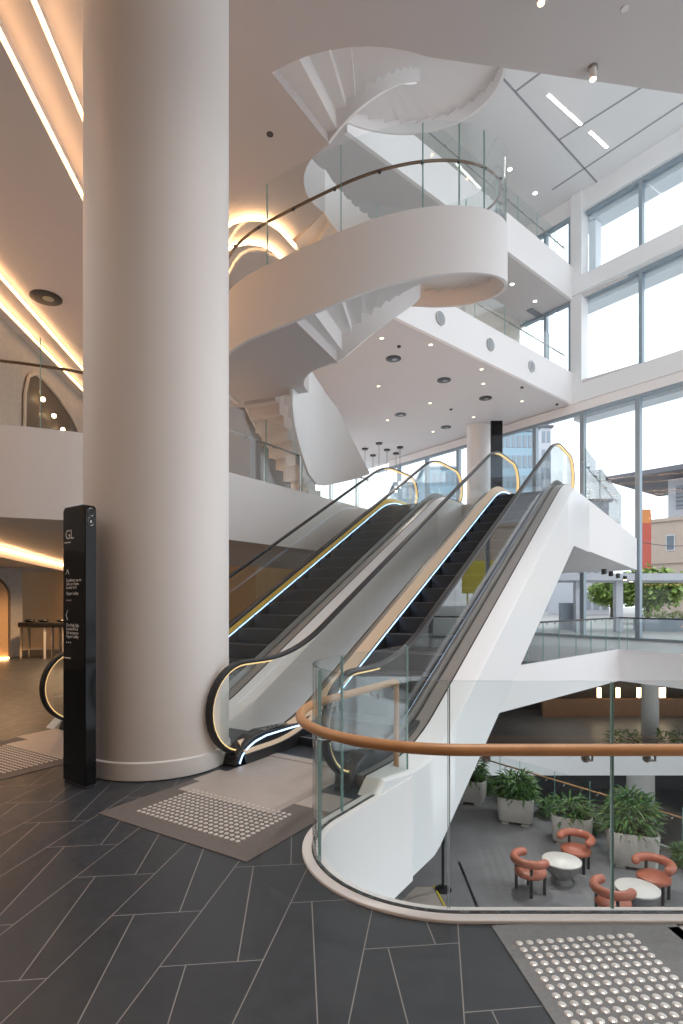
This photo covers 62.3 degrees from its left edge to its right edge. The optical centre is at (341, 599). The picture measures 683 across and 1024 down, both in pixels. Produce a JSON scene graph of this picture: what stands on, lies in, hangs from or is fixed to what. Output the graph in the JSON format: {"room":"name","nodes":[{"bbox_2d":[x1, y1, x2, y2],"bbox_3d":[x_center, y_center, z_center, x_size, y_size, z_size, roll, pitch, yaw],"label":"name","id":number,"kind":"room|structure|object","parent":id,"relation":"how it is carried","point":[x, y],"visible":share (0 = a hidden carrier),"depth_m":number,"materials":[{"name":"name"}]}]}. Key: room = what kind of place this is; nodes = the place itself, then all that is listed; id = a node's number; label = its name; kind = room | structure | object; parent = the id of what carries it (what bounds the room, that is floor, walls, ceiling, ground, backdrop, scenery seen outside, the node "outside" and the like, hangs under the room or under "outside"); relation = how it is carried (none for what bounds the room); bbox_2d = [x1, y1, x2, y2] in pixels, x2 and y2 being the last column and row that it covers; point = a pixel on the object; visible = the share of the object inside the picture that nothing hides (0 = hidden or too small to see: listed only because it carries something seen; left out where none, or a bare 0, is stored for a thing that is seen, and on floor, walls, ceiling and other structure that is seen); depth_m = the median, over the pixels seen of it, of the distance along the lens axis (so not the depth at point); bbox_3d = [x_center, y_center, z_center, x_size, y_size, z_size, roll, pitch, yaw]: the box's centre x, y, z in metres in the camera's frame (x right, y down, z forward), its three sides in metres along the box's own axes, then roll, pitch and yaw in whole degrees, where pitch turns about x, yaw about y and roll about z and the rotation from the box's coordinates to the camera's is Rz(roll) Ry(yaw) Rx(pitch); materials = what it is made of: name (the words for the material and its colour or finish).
{"room":"building atrium","nodes":[
{"label":"building atrium","id":0,"kind":"room"},
{"bbox_2d":[0,567,21,656],"bbox_3d":[-10.909,0.225,11.213,1.289,2.750,10.523,0,0,13],"label":"wall","id":1,"kind":"structure","parent":0,"point":[12,577],"depth_m":15.94,"materials":[{"name":"paint"}]},
{"bbox_2d":[0,545,62,571],"bbox_3d":[-11.300,-1.030,13.100,9.400,0.260,10.200,0,0,0],"label":"ceiling","id":2,"kind":"structure","parent":0,"point":[7,559],"depth_m":14.56,"materials":[{"name":"paint"}]},
{"bbox_2d":[0,0,82,398],"bbox_3d":[-6.913,-8.300,13.500,4.360,1.800,33.574,0,0,-6],"label":"ceiling","id":3,"kind":"structure","parent":0,"point":[41,202],"depth_m":10.68,"materials":[{"name":"paint"}]},
{"bbox_2d":[0,28,82,195],"bbox_3d":[-5.251,-7.740,14.002,0.020,0.040,20.093,0,0,-6],"label":"recessed light","id":4,"kind":"object","parent":3,"relation":"in","point":[1,32],"visible":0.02,"depth_m":8.81,"materials":[{"name":"beige"}]},
{"bbox_2d":[0,274,82,368],"bbox_3d":[-8.485,-7.590,18.502,0.020,0.040,21.098,0,0,-6],"label":"light","id":5,"kind":"object","parent":3,"relation":"in","point":[1,276],"visible":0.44,"depth_m":15.21,"materials":[{"name":"beige"}]},
{"bbox_2d":[0,303,82,389],"bbox_3d":[-8.995,-7.440,18.502,0.020,0.040,21.098,0,0,-6],"label":"light","id":6,"kind":"object","parent":3,"relation":"in","point":[1,305],"visible":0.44,"depth_m":16.18,"materials":[{"name":"beige"}]},
{"bbox_2d":[29,289,62,305],"bbox_3d":[-7.522,-7.680,14.382,0.760,0.040,0.760,0,0,0],"label":"ceiling vent","id":7,"kind":"object","parent":3,"relation":"in","point":[44,297],"visible":1,"depth_m":14.32,"materials":[{"name":"grey metal"}]},
{"bbox_2d":[34,0,82,115],"bbox_3d":[-4.731,-8.040,14.002,0.020,0.040,20.093,0,0,-6],"label":"recessed light","id":8,"kind":"object","parent":3,"relation":"in","point":[35,1],"visible":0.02,"depth_m":8.31,"materials":[{"name":"beige"}]},
{"bbox_2d":[0,318,82,432],"bbox_3d":[-9.444,-4.925,19.000,0.200,5.150,22.102,0,0,-6],"label":"wall","id":9,"kind":"structure","parent":0,"point":[13,347],"depth_m":15.80,"materials":[{"name":"paint"}]},
{"bbox_2d":[23,372,79,432],"bbox_3d":[-9.119,-4.572,18.223,0.259,4.443,4.532,0,0,-6],"label":"arched opening","id":10,"kind":"object","parent":9,"relation":"attached to","point":[55,414],"visible":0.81,"depth_m":17.41,"materials":[{"name":"brown"}]},
{"bbox_2d":[0,424,367,511],"bbox_3d":[-6.659,-2.370,9.034,19.120,0.140,4.129,0,0,-29],"label":"trim","id":11,"kind":"structure","parent":9,"relation":"attached to","point":[13,428],"depth_m":10.81,"materials":[{"name":"white paint"}]},
{"bbox_2d":[0,337,82,427],"bbox_3d":[-5.691,-3.085,7.919,6.887,1.290,0.989,0,0,-24],"label":"glass balustrade","id":12,"kind":"object","parent":11,"relation":"on","point":[40,365],"visible":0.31,"depth_m":8.01,"materials":[{"name":"teal"}]},
{"bbox_2d":[229,420,368,506],"bbox_3d":[-1.039,-3.085,12.546,0.228,1.290,6.679,0,0,32],"label":"glass balustrade","id":13,"kind":"object","parent":11,"relation":"on","point":[231,431],"visible":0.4,"depth_m":12.23,"materials":[{"name":"teal"}]},
{"bbox_2d":[22,566,293,649],"bbox_3d":[-4.655,0.225,20.841,18.473,2.750,4.242,0,0,-33],"label":"wall","id":14,"kind":"structure","parent":0,"point":[42,592],"depth_m":18.27,"materials":[{"name":"brown paint"}]},
{"bbox_2d":[229,244,278,285],"bbox_3d":[-2.079,-8.075,15.126,1.414,0.110,4.710,0,0,0],"label":"ceiling","id":15,"kind":"structure","parent":0,"point":[246,259],"depth_m":13.35,"materials":[{"name":"paint"}]},
{"bbox_2d":[229,240,282,258],"bbox_3d":[-2.022,-8.085,13.062,1.471,0.090,0.559,0,0,-12],"label":"light","id":16,"kind":"object","parent":15,"relation":"attached to","point":[250,242],"visible":0.54,"depth_m":12.85,"materials":[{"name":"beige"}]},
{"bbox_2d":[229,407,292,488],"bbox_3d":[-5.700,-5.325,24.976,10.208,5.950,2.416,0,0,-23],"label":"wall","id":17,"kind":"structure","parent":0,"point":[245,455],"depth_m":24.40,"materials":[{"name":"white paint"}]},
{"bbox_2d":[229,221,295,256],"bbox_3d":[-1.856,-8.165,14.669,1.591,0.010,5.008,0,0,0],"label":"ceiling","id":18,"kind":"structure","parent":0,"point":[276,240],"depth_m":12.68,"materials":[{"name":"paint"}]},
{"bbox_2d":[229,215,296,248],"bbox_3d":[-1.730,-8.225,12.537,1.736,0.090,0.704,0,0,-22],"label":"light","id":19,"kind":"object","parent":18,"relation":"attached to","point":[248,217],"visible":0.77,"depth_m":12.26,"materials":[{"name":"beige"}]},
{"bbox_2d":[0,431,636,572],"bbox_3d":[-2.325,-1.750,20.438,27.350,1.200,28.476,0,0,0],"label":"fascia","id":20,"kind":"structure","parent":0,"point":[41,476],"depth_m":11.34,"materials":[{"name":"white paint"}]},
{"bbox_2d":[229,46,507,496],"bbox_3d":[0.380,-7.964,11.249,5.618,11.228,5.618,0,0,-44],"label":"spiral staircase","id":21,"kind":"structure","parent":20,"relation":"on","point":[350,273],"depth_m":9.90,"materials":[{"name":"white paint"}]},
{"bbox_2d":[467,423,489,503],"bbox_3d":[6.550,-5.322,27.000,1.160,5.945,1.160,0,0,0],"label":"round column","id":22,"kind":"structure","parent":20,"relation":"on","point":[478,434],"depth_m":26.52,"materials":[{"name":"white paint"}]},
{"bbox_2d":[490,421,502,489],"bbox_3d":[6.970,-5.200,25.400,0.520,5.700,0.140,0,0,0],"label":"display screen","id":23,"kind":"object","parent":20,"relation":"on","point":[496,427],"visible":0.56,"depth_m":25.33,"materials":[{"name":"black"}]},
{"bbox_2d":[581,448,620,525],"bbox_3d":[7.652,-2.975,16.403,0.118,1.250,7.151,0,0,32],"label":"glass balustrade","id":24,"kind":"object","parent":20,"relation":"on","point":[613,496],"visible":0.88,"depth_m":17.47,"materials":[{"name":"teal"}]},
{"bbox_2d":[0,635,682,1023],"bbox_3d":[3.069,2.071,15.838,38.138,0.958,37.676,0,0,0],"label":"floor","id":25,"kind":"structure","parent":0,"point":[104,919],"depth_m":2.71,"materials":[{"name":"tile"}]},
{"bbox_2d":[0,579,10,659],"bbox_3d":[-9.329,0.435,14.517,0.105,2.330,1.770,0,0,24],"label":"arch","id":26,"kind":"object","parent":25,"relation":"on","point":[5,597],"visible":1,"depth_m":15.20,"materials":[{"name":"paint"}]},
{"bbox_2d":[0,737,62,780],"bbox_3d":[-3.393,1.594,5.766,1.440,0.011,0.950,0,0,32],"label":"tactile paving","id":27,"kind":"object","parent":25,"relation":"on","point":[15,761],"visible":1,"depth_m":5.59,"materials":[{"name":"beige stone"}]},
{"bbox_2d":[18,622,51,658],"bbox_3d":[-8.407,1.105,15.600,0.800,0.990,0.500,0,0,0],"label":"table","id":28,"kind":"object","parent":25,"relation":"on","point":[21,625],"visible":0.81,"depth_m":15.38,"materials":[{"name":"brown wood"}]},
{"bbox_2d":[16,728,62,739],"bbox_3d":[-2.794,1.597,6.783,1.500,0.006,1.390,0,0,32],"label":"plate","id":29,"kind":"object","parent":25,"relation":"on","point":[57,730],"visible":0.21,"depth_m":6.70,"materials":[{"name":"metal"}]},
{"bbox_2d":[49,622,62,658],"bbox_3d":[-7.717,1.105,15.600,0.460,0.990,0.500,0,0,0],"label":"table","id":30,"kind":"object","parent":25,"relation":"on","point":[52,625],"visible":0.49,"depth_m":15.38,"materials":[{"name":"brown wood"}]},
{"bbox_2d":[63,504,95,789],"bbox_3d":[-2.272,0.395,4.896,0.374,2.410,0.105,0,0,37],"label":"directory totem","id":31,"kind":"object","parent":25,"relation":"on","point":[79,521],"visible":1,"depth_m":4.82,"materials":[{"name":"black metal"}]},
{"bbox_2d":[83,0,229,781],"bbox_3d":[-1.832,-3.349,5.660,1.412,9.893,1.412,0,0,0],"label":"round column","id":32,"kind":"structure","parent":25,"relation":"on","point":[156,72],"depth_m":5.04,"materials":[{"name":"paint"}]},
{"bbox_2d":[98,780,330,862],"bbox_3d":[-0.952,1.594,4.228,1.470,0.011,0.930,0,0,32],"label":"tactile paving","id":33,"kind":"object","parent":25,"relation":"on","point":[241,833],"visible":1,"depth_m":4.08,"materials":[{"name":"silver metal"}]},
{"bbox_2d":[5,460,464,757],"bbox_3d":[-0.432,-0.429,10.431,2.000,5.858,11.800,0,0,32],"label":"escalator","id":34,"kind":"object","parent":25,"relation":"on","point":[271,692],"visible":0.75,"depth_m":9.62,"materials":[{"name":"grey metal"}]},
{"bbox_2d":[229,503,401,636],"bbox_3d":[-0.284,-0.557,11.615,0.004,3.789,8.540,0,0,32],"label":"light","id":35,"kind":"object","parent":34,"relation":"attached to","point":[279,596],"depth_m":10.91,"materials":[{"name":"white"}]},
{"bbox_2d":[295,792,352,812],"bbox_3d":[-0.136,1.597,4.462,0.340,0.006,0.338,0,0,32],"label":"plate","id":36,"kind":"object","parent":25,"relation":"on","point":[330,803],"depth_m":4.45,"materials":[{"name":"metal"}]},
{"bbox_2d":[178,443,588,875],"bbox_3d":[1.898,-0.429,8.952,2.000,5.858,11.800,0,0,32],"label":"escalator","id":37,"kind":"object","parent":25,"relation":"on","point":[468,618],"visible":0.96,"depth_m":7.01,"materials":[{"name":"white metal"}]},
{"bbox_2d":[239,725,299,763],"bbox_3d":[-0.635,1.468,5.996,0.007,0.232,1.308,0,0,32],"label":"light","id":38,"kind":"object","parent":37,"relation":"attached to","point":[250,745],"depth_m":5.77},
{"bbox_2d":[321,492,509,714],"bbox_3d":[2.047,-0.557,10.136,0.004,3.789,8.540,0,0,32],"label":"light","id":39,"kind":"object","parent":37,"relation":"attached to","point":[394,626],"depth_m":8.75,"materials":[{"name":"white"}]},
{"bbox_2d":[404,492,543,717],"bbox_3d":[2.907,-0.557,9.591,0.004,3.789,8.540,0,0,32],"label":"light","id":40,"kind":"object","parent":37,"relation":"attached to","point":[540,496],"depth_m":7.90,"materials":[{"name":"white"}]},
{"bbox_2d":[296,645,682,923],"bbox_3d":[1.819,1.470,3.117,4.444,2.120,2.147,0,0,31],"label":"glass balustrade","id":41,"kind":"object","parent":25,"relation":"attached to","point":[362,851],"visible":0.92,"depth_m":3.24,"materials":[{"name":"clear glass"}]},
{"bbox_2d":[491,923,682,1023],"bbox_3d":[1.265,1.594,2.082,0.905,0.011,1.475,0,0,-6],"label":"tactile paving","id":42,"kind":"object","parent":25,"relation":"on","point":[580,973],"visible":1,"depth_m":2.44,"materials":[{"name":"silver metal"}]},
{"bbox_2d":[500,649,682,712],"bbox_3d":[9.358,2.090,10.345,7.554,1.020,13.878,0,0,-32],"label":"fascia","id":43,"kind":"structure","parent":25,"relation":"attached to","point":[536,682],"depth_m":16.52,"materials":[{"name":"white paint"}]},
{"bbox_2d":[527,617,682,663],"bbox_3d":[10.055,1.063,12.748,6.077,1.034,9.451,0,0,-44],"label":"glass balustrade","id":44,"kind":"object","parent":43,"relation":"on","point":[609,618],"visible":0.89,"depth_m":16.70,"materials":[{"name":"teal"}]},
{"bbox_2d":[40,0,682,466],"bbox_3d":[3.842,-8.750,19.082,20.315,0.900,44.164,0,0,0],"label":"ceiling","id":45,"kind":"structure","parent":0,"point":[641,46],"depth_m":8.94,"materials":[{"name":"paint"}]},
{"bbox_2d":[588,62,597,81],"bbox_3d":[3.916,-8.200,8.798,0.150,0.200,0.150,0,0,0],"label":"spotlight","id":46,"kind":"object","parent":45,"relation":"attached to","point":[592,68],"visible":1,"depth_m":8.76,"materials":[{"name":"metal"}]},
{"bbox_2d":[312,124,627,326],"bbox_3d":[-6.890,-13.150,24.680,27.152,0.900,25.706,0,0,-35],"label":"ceiling","id":47,"kind":"structure","parent":0,"point":[392,193],"depth_m":17.96,"materials":[{"name":"paint"}]},
{"bbox_2d":[457,303,519,342],"bbox_3d":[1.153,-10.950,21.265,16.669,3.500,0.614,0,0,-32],"label":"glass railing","id":48,"kind":"structure","parent":0,"point":[474,310],"depth_m":24.80,"materials":[{"name":"clear glass"}]},
{"bbox_2d":[394,710,682,906],"bbox_3d":[13.000,6.200,20.750,34.000,0.800,38.500,0,0,0],"label":"floor","id":49,"kind":"structure","parent":0,"point":[482,844],"depth_m":13.19,"materials":[{"name":"tile"}]},
{"bbox_2d":[402,886,445,906],"bbox_3d":[1.444,5.786,10.950,1.087,0.026,0.948,0,0,0],"label":"floor plate","id":50,"kind":"object","parent":49,"relation":"on","point":[419,895],"visible":0.64,"depth_m":10.99,"materials":[{"name":"grey"}]},
{"bbox_2d":[434,837,451,893],"bbox_3d":[2.030,5.275,11.300,0.350,1.050,0.350,0,0,0],"label":"barrier post","id":51,"kind":"object","parent":49,"relation":"on","point":[442,889],"visible":0.82,"depth_m":11.28,"materials":[{"name":"black metal"}]},
{"bbox_2d":[459,759,493,805],"bbox_3d":[3.708,5.097,16.392,1.481,1.405,1.381,0,0,20],"label":"planter","id":52,"kind":"object","parent":49,"relation":"on","point":[475,791],"visible":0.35,"depth_m":15.94,"materials":[{"name":"concrete"}]},
{"bbox_2d":[490,767,542,826],"bbox_3d":[4.601,5.124,14.877,1.449,1.353,1.368,0,0,20],"label":"planter","id":53,"kind":"object","parent":49,"relation":"on","point":[515,804],"visible":1,"depth_m":14.57,"materials":[{"name":"concrete"}]},
{"bbox_2d":[510,847,549,898],"bbox_3d":[3.723,5.429,11.232,0.703,0.743,0.786,0,0,-26],"label":"lounge chair","id":54,"kind":"object","parent":49,"relation":"on","point":[531,871],"visible":1,"depth_m":11.03,"materials":[{"name":"orange leather"}]},
{"bbox_2d":[534,795,563,818],"bbox_3d":[5.576,5.569,15.151,0.826,0.643,0.895,0,0,31],"label":"shrub","id":55,"kind":"object","parent":49,"relation":"on","point":[540,809],"visible":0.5,"depth_m":15.11,"materials":[{"name":"green plant"}]},
{"bbox_2d":[542,852,581,886],"bbox_3d":[4.530,5.570,11.620,0.770,0.460,0.770,0,0,0],"label":"round table","id":56,"kind":"object","parent":49,"relation":"on","point":[563,867],"visible":0.91,"depth_m":11.45,"materials":[{"name":"white stone"}]},
{"bbox_2d":[542,789,602,844],"bbox_3d":[5.563,5.245,13.658,1.418,1.110,1.355,0,0,20],"label":"planter","id":57,"kind":"object","parent":49,"relation":"on","point":[563,815],"visible":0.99,"depth_m":13.38,"materials":[{"name":"concrete"}]},
{"bbox_2d":[556,828,595,874],"bbox_3d":[5.088,5.429,12.231,0.786,0.743,0.703,0,0,42],"label":"lounge chair","id":58,"kind":"object","parent":49,"relation":"on","point":[582,851],"visible":0.94,"depth_m":12.16,"materials":[{"name":"orange leather"}]},
{"bbox_2d":[474,756,682,774],"bbox_3d":[15.500,6.220,21.500,29.000,0.880,0.100,0,0,0],"label":"trim","id":59,"kind":"structure","parent":49,"relation":"attached to","point":[541,765],"depth_m":21.45,"materials":[{"name":"white paint"}]},
{"bbox_2d":[479,757,682,851],"bbox_3d":[6.332,5.240,14.782,0.127,1.120,13.633,0,0,-35],"label":"handrail","id":60,"kind":"object","parent":49,"relation":"on","point":[663,847],"visible":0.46,"depth_m":14.69,"materials":[{"name":"teal"}]},
{"bbox_2d":[592,811,605,834],"bbox_3d":[6.250,5.578,14.192,0.868,0.605,0.876,0,0,0],"label":"shrub","id":61,"kind":"object","parent":49,"relation":"on","point":[595,825],"visible":0.16,"depth_m":13.99,"materials":[{"name":"green plant"}]},
{"bbox_2d":[541,698,682,716],"bbox_3d":[16.500,5.447,28.157,13.000,1.055,0.335,0,0,0],"label":"countertop","id":62,"kind":"structure","parent":49,"relation":"on","point":[555,707],"depth_m":28.08,"materials":[{"name":"brown wood"}]},
{"bbox_2d":[589,874,636,906],"bbox_3d":[4.824,5.429,10.099,0.703,0.743,0.786,0,0,-31],"label":"lounge chair","id":63,"kind":"object","parent":49,"relation":"on","point":[602,895],"visible":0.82,"depth_m":9.93,"materials":[{"name":"orange leather"}]},
{"bbox_2d":[595,784,669,868],"bbox_3d":[6.428,4.946,12.501,1.525,1.709,1.547,0,0,20],"label":"planter","id":64,"kind":"object","parent":49,"relation":"on","point":[632,836],"visible":0.89,"depth_m":12.17,"materials":[{"name":"concrete"}]},
{"bbox_2d":[614,877,660,906],"bbox_3d":[5.500,5.570,10.500,0.770,0.460,0.770,0,0,0],"label":"round table","id":65,"kind":"object","parent":49,"relation":"on","point":[648,894],"visible":0.57,"depth_m":10.39,"materials":[{"name":"grey stone"}]},
{"bbox_2d":[641,684,658,737],"bbox_3d":[13.104,4.178,24.000,0.760,3.245,0.760,0,0,0],"label":"round column","id":66,"kind":"structure","parent":49,"relation":"on","point":[649,693],"depth_m":23.73,"materials":[{"name":"concrete"}]},
{"bbox_2d":[631,852,676,905],"bbox_3d":[6.111,5.429,11.027,0.703,0.743,0.786,0,0,-41],"label":"lounge chair","id":67,"kind":"object","parent":49,"relation":"on","point":[661,879],"visible":0.97,"depth_m":10.95,"materials":[{"name":"orange leather"}]},
{"bbox_2d":[668,840,682,869],"bbox_3d":[7.558,5.569,12.294,0.903,0.587,0.871,0,0,0],"label":"shrub","id":68,"kind":"object","parent":49,"relation":"on","point":[677,854],"visible":0.97,"depth_m":12.37,"materials":[{"name":"green plant"}]},
{"bbox_2d":[415,69,682,226],"bbox_3d":[4.000,-17.300,22.000,44.000,0.400,40.000,0,0,0],"label":"ceiling","id":69,"kind":"structure","parent":0,"point":[540,163],"depth_m":20.80,"materials":[{"name":"white paint"}]},
{"bbox_2d":[546,92,582,125],"bbox_3d":[7.791,-17.083,19.696,2.082,0.030,0.140,0,0,-37],"label":"recessed light","id":70,"kind":"object","parent":69,"relation":"in","point":[549,95],"visible":1,"depth_m":19.66,"materials":[{"name":"white paint"}]},
{"bbox_2d":[503,73,682,189],"bbox_3d":[9.786,-17.096,13.533,14.200,0.012,16.285,0,0,-42],"label":"trim","id":71,"kind":"structure","parent":69,"relation":"attached to","point":[536,75],"depth_m":20.31,"materials":[{"name":"grey metal"}]},
{"bbox_2d":[487,681,682,788],"bbox_3d":[15.000,6.275,30.000,30.000,7.450,0.200,0,0,0],"label":"wall","id":72,"kind":"structure","parent":0,"point":[628,689],"depth_m":29.90,"materials":[{"name":"grey"}]},
{"bbox_2d":[534,789,682,846],"bbox_3d":[13.000,10.100,24.080,34.000,0.200,31.840,0,0,0],"label":"floor","id":73,"kind":"structure","parent":0,"point":[671,800],"depth_m":27.90,"materials":[{"name":"tile"}]},
{"bbox_2d":[626,775,654,822],"bbox_3d":[11.800,8.330,22.300,1.120,3.340,1.120,0,0,0],"label":"round column","id":74,"kind":"structure","parent":73,"relation":"on","point":[646,783],"depth_m":21.88,"materials":[{"name":"paint"}]},
{"bbox_2d":[539,608,682,639],"bbox_3d":[30.000,1.810,58.861,180.000,0.380,122.279,0,0,0],"label":"ground","id":75,"kind":"structure","parent":0,"point":[599,627],"depth_m":32.12,"materials":[{"name":"grey concrete"}]},
{"bbox_2d":[389,482,416,503],"bbox_3d":[9.929,-8.050,89.000,4.361,19.300,8.600,0,0,0],"label":"office tower","id":76,"kind":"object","parent":75,"relation":"on","point":[408,489],"visible":0.09,"depth_m":84.99,"materials":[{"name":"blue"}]},
{"bbox_2d":[415,466,455,502],"bbox_3d":[13.142,-8.050,79.000,4.715,19.300,8.600,0,0,0],"label":"office tower","id":77,"kind":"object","parent":75,"relation":"on","point":[442,479],"visible":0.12,"depth_m":75.01,"materials":[{"name":"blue glass"}]},
{"bbox_2d":[503,430,531,493],"bbox_3d":[21.681,-9.800,74.000,4.688,22.800,8.600,0,0,0],"label":"office tower","id":78,"kind":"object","parent":75,"relation":"on","point":[517,447],"visible":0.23,"depth_m":70.00,"materials":[{"name":"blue glass"}]},
{"bbox_2d":[539,425,553,610],"bbox_3d":[28.956,-11.550,84.000,2.016,26.300,8.600,0,0,0],"label":"office tower","id":79,"kind":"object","parent":75,"relation":"on","point":[544,431],"visible":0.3,"depth_m":80.00,"materials":[{"name":"grey"}]},
{"bbox_2d":[559,603,572,629],"bbox_3d":[11.900,0.850,29.200,1.200,1.400,0.400,0,0,0],"label":"cabinet","id":80,"kind":"object","parent":75,"relation":"on","point":[565,609],"visible":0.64,"depth_m":29.00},
{"bbox_2d":[548,499,608,614],"bbox_3d":[26.602,-4.550,64.000,4.211,12.300,8.600,0,0,0],"label":"office block","id":81,"kind":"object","parent":75,"relation":"on","point":[563,592],"visible":0.11,"depth_m":60.78,"materials":[{"name":"grey"}]},
{"bbox_2d":[586,583,627,616],"bbox_3d":[22.539,-0.181,47.080,4.080,3.562,4.218,0,0,35],"label":"tree","id":82,"kind":"object","parent":75,"relation":"on","point":[601,596],"visible":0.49,"depth_m":46.63,"materials":[{"name":"green plant"}]},
{"bbox_2d":[557,573,682,631],"bbox_3d":[13.000,0.138,30.000,14.000,2.925,4.000,0,0,0],"label":"canopy","id":83,"kind":"object","parent":75,"relation":"on","point":[574,578],"visible":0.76,"depth_m":28.43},
{"bbox_2d":[606,464,682,616],"bbox_3d":[39.104,-7.537,51.191,13.600,18.275,24.000,0,0,-40],"label":"building","id":84,"kind":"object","parent":75,"relation":"on","point":[663,481],"visible":0.67,"depth_m":54.04,"materials":[{"name":"grey"}]},
{"bbox_2d":[642,509,650,570],"bbox_3d":[26.858,-4.700,50.000,1.000,6.600,0.220,0,0,0],"label":"banner","id":85,"kind":"object","parent":84,"relation":"attached to","point":[646,513],"visible":0.54,"depth_m":49.91,"materials":[{"name":"red"}]},
{"bbox_2d":[607,563,682,617],"bbox_3d":[20.580,-0.476,37.934,5.174,4.152,5.281,0,0,0],"label":"tree","id":86,"kind":"object","parent":75,"relation":"on","point":[652,593],"visible":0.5,"depth_m":36.87,"materials":[{"name":"green plant"}]},
{"bbox_2d":[633,609,682,630],"bbox_3d":[19.316,1.090,29.994,7.161,1.269,1.383,0,0,0],"label":"planter","id":87,"kind":"object","parent":75,"relation":"on","point":[647,624],"visible":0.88,"depth_m":29.40,"materials":[{"name":"grey concrete"}]},
{"bbox_2d":[568,128,682,404],"bbox_3d":[12.746,-12.685,20.149,0.650,8.830,9.850,0,0,-36],"label":"wall","id":88,"kind":"structure","parent":0,"point":[670,242],"depth_m":22.52,"materials":[{"name":"white paint"}]},
{"bbox_2d":[375,464,401,500],"bbox_3d":[2.754,-3.170,33.822,0.200,9.460,2.300,0,0,-36],"label":"window","id":89,"kind":"structure","parent":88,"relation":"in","point":[399,476],"depth_m":32.94,"materials":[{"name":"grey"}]},
{"bbox_2d":[399,456,429,496],"bbox_3d":[4.100,-3.170,31.956,0.200,9.460,2.300,0,0,-36],"label":"window","id":90,"kind":"structure","parent":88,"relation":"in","point":[427,468],"depth_m":31.06,"materials":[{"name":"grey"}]},
{"bbox_2d":[427,447,460,500],"bbox_3d":[5.445,-3.170,30.091,0.200,9.460,2.300,0,0,-36],"label":"window frame","id":91,"kind":"structure","parent":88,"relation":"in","point":[458,451],"depth_m":29.20,"materials":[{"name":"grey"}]},
{"bbox_2d":[344,124,572,300],"bbox_3d":[4.928,-13.400,19.649,12.900,1.400,0.120,0,0,-42],"label":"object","id":92,"kind":"structure","parent":88,"relation":"attached to","point":[440,178],"depth_m":18.39,"materials":[{"name":"white paint"}]},
{"bbox_2d":[429,133,564,248],"bbox_3d":[6.009,-14.725,20.880,9.351,1.250,0.128,0,0,-42],"label":"glass balustrade","id":93,"kind":"object","parent":92,"relation":"on","point":[432,135],"visible":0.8,"depth_m":20.64,"materials":[{"name":"teal"}]},
{"bbox_2d":[394,306,572,403],"bbox_3d":[5.115,-8.950,19.816,12.400,1.300,0.120,0,0,-42],"label":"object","id":94,"kind":"structure","parent":88,"relation":"attached to","point":[461,331],"depth_m":19.84,"materials":[{"name":"white paint"}]},
{"bbox_2d":[503,424,538,634],"bbox_3d":[8.136,-3.170,26.360,0.200,9.460,2.300,0,0,-36],"label":"window","id":95,"kind":"structure","parent":88,"relation":"in","point":[535,430],"depth_m":25.47,"materials":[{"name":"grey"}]},
{"bbox_2d":[367,199,682,643],"bbox_3d":[7.710,-7.600,27.088,0.400,19.000,27.000,0,0,-36],"label":"trim","id":96,"kind":"structure","parent":88,"relation":"attached to","point":[557,215],"depth_m":24.54,"materials":[{"name":"white paint"}]},
{"bbox_2d":[523,313,548,358],"bbox_3d":[8.762,-11.175,25.493,0.200,3.050,1.200,0,0,-36],"label":"window frame","id":97,"kind":"structure","parent":88,"relation":"in","point":[544,316],"depth_m":25.01,"materials":[{"name":"grey"}]},
{"bbox_2d":[546,301,569,370],"bbox_3d":[9.464,-11.175,24.520,0.200,3.050,1.200,0,0,-36],"label":"window frame","id":98,"kind":"structure","parent":88,"relation":"in","point":[566,305],"depth_m":24.07,"materials":[{"name":"grey"}]},
{"bbox_2d":[546,217,569,263],"bbox_3d":[9.464,-15.200,24.520,0.200,2.200,1.200,0,0,-36],"label":"window frame","id":99,"kind":"structure","parent":88,"relation":"in","point":[563,223],"depth_m":24.21,"materials":[{"name":"grey"}]},
{"bbox_2d":[536,410,585,636],"bbox_3d":[9.482,-3.170,24.495,0.200,9.460,2.300,0,0,-36],"label":"window","id":100,"kind":"structure","parent":88,"relation":"in","point":[581,414],"depth_m":23.59,"materials":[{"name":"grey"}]},
{"bbox_2d":[584,394,641,640],"bbox_3d":[10.827,-3.170,22.630,0.200,9.460,2.300,0,0,-36],"label":"window","id":101,"kind":"structure","parent":88,"relation":"in","point":[638,400],"depth_m":21.72,"materials":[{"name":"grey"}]},
{"bbox_2d":[586,178,644,245],"bbox_3d":[11.002,-14.900,22.781,0.200,2.800,2.300,0,0,-36],"label":"window","id":102,"kind":"structure","parent":88,"relation":"in","point":[640,184],"depth_m":21.90,"materials":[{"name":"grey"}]},
{"bbox_2d":[587,268,644,363],"bbox_3d":[11.002,-10.900,22.781,0.200,3.800,2.300,0,0,-36],"label":"window frame","id":103,"kind":"structure","parent":88,"relation":"in","point":[641,275],"depth_m":21.87,"materials":[{"name":"grey metal"}]},
{"bbox_2d":[574,161,682,423],"bbox_3d":[13.294,-12.175,20.637,0.790,8.850,10.000,0,0,-36],"label":"trim","id":104,"kind":"structure","parent":88,"relation":"attached to","point":[671,177],"depth_m":22.75,"materials":[{"name":"white metal"}]},
{"bbox_2d":[640,381,682,642],"bbox_3d":[12.173,-3.170,20.765,0.200,9.460,2.300,0,0,-36],"label":"window","id":105,"kind":"structure","parent":88,"relation":"in","point":[679,384],"depth_m":20.99,"materials":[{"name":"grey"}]},
{"bbox_2d":[642,153,682,182],"bbox_3d":[12.348,-14.900,20.915,0.200,2.800,2.300,0,0,-36],"label":"window","id":106,"kind":"structure","parent":88,"relation":"in","point":[679,158],"depth_m":21.21,"materials":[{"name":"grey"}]},
{"bbox_2d":[642,249,682,272],"bbox_3d":[12.348,-10.900,20.915,0.200,3.800,2.300,0,0,-36],"label":"window frame","id":107,"kind":"structure","parent":88,"relation":"in","point":[675,255],"depth_m":21.22,"materials":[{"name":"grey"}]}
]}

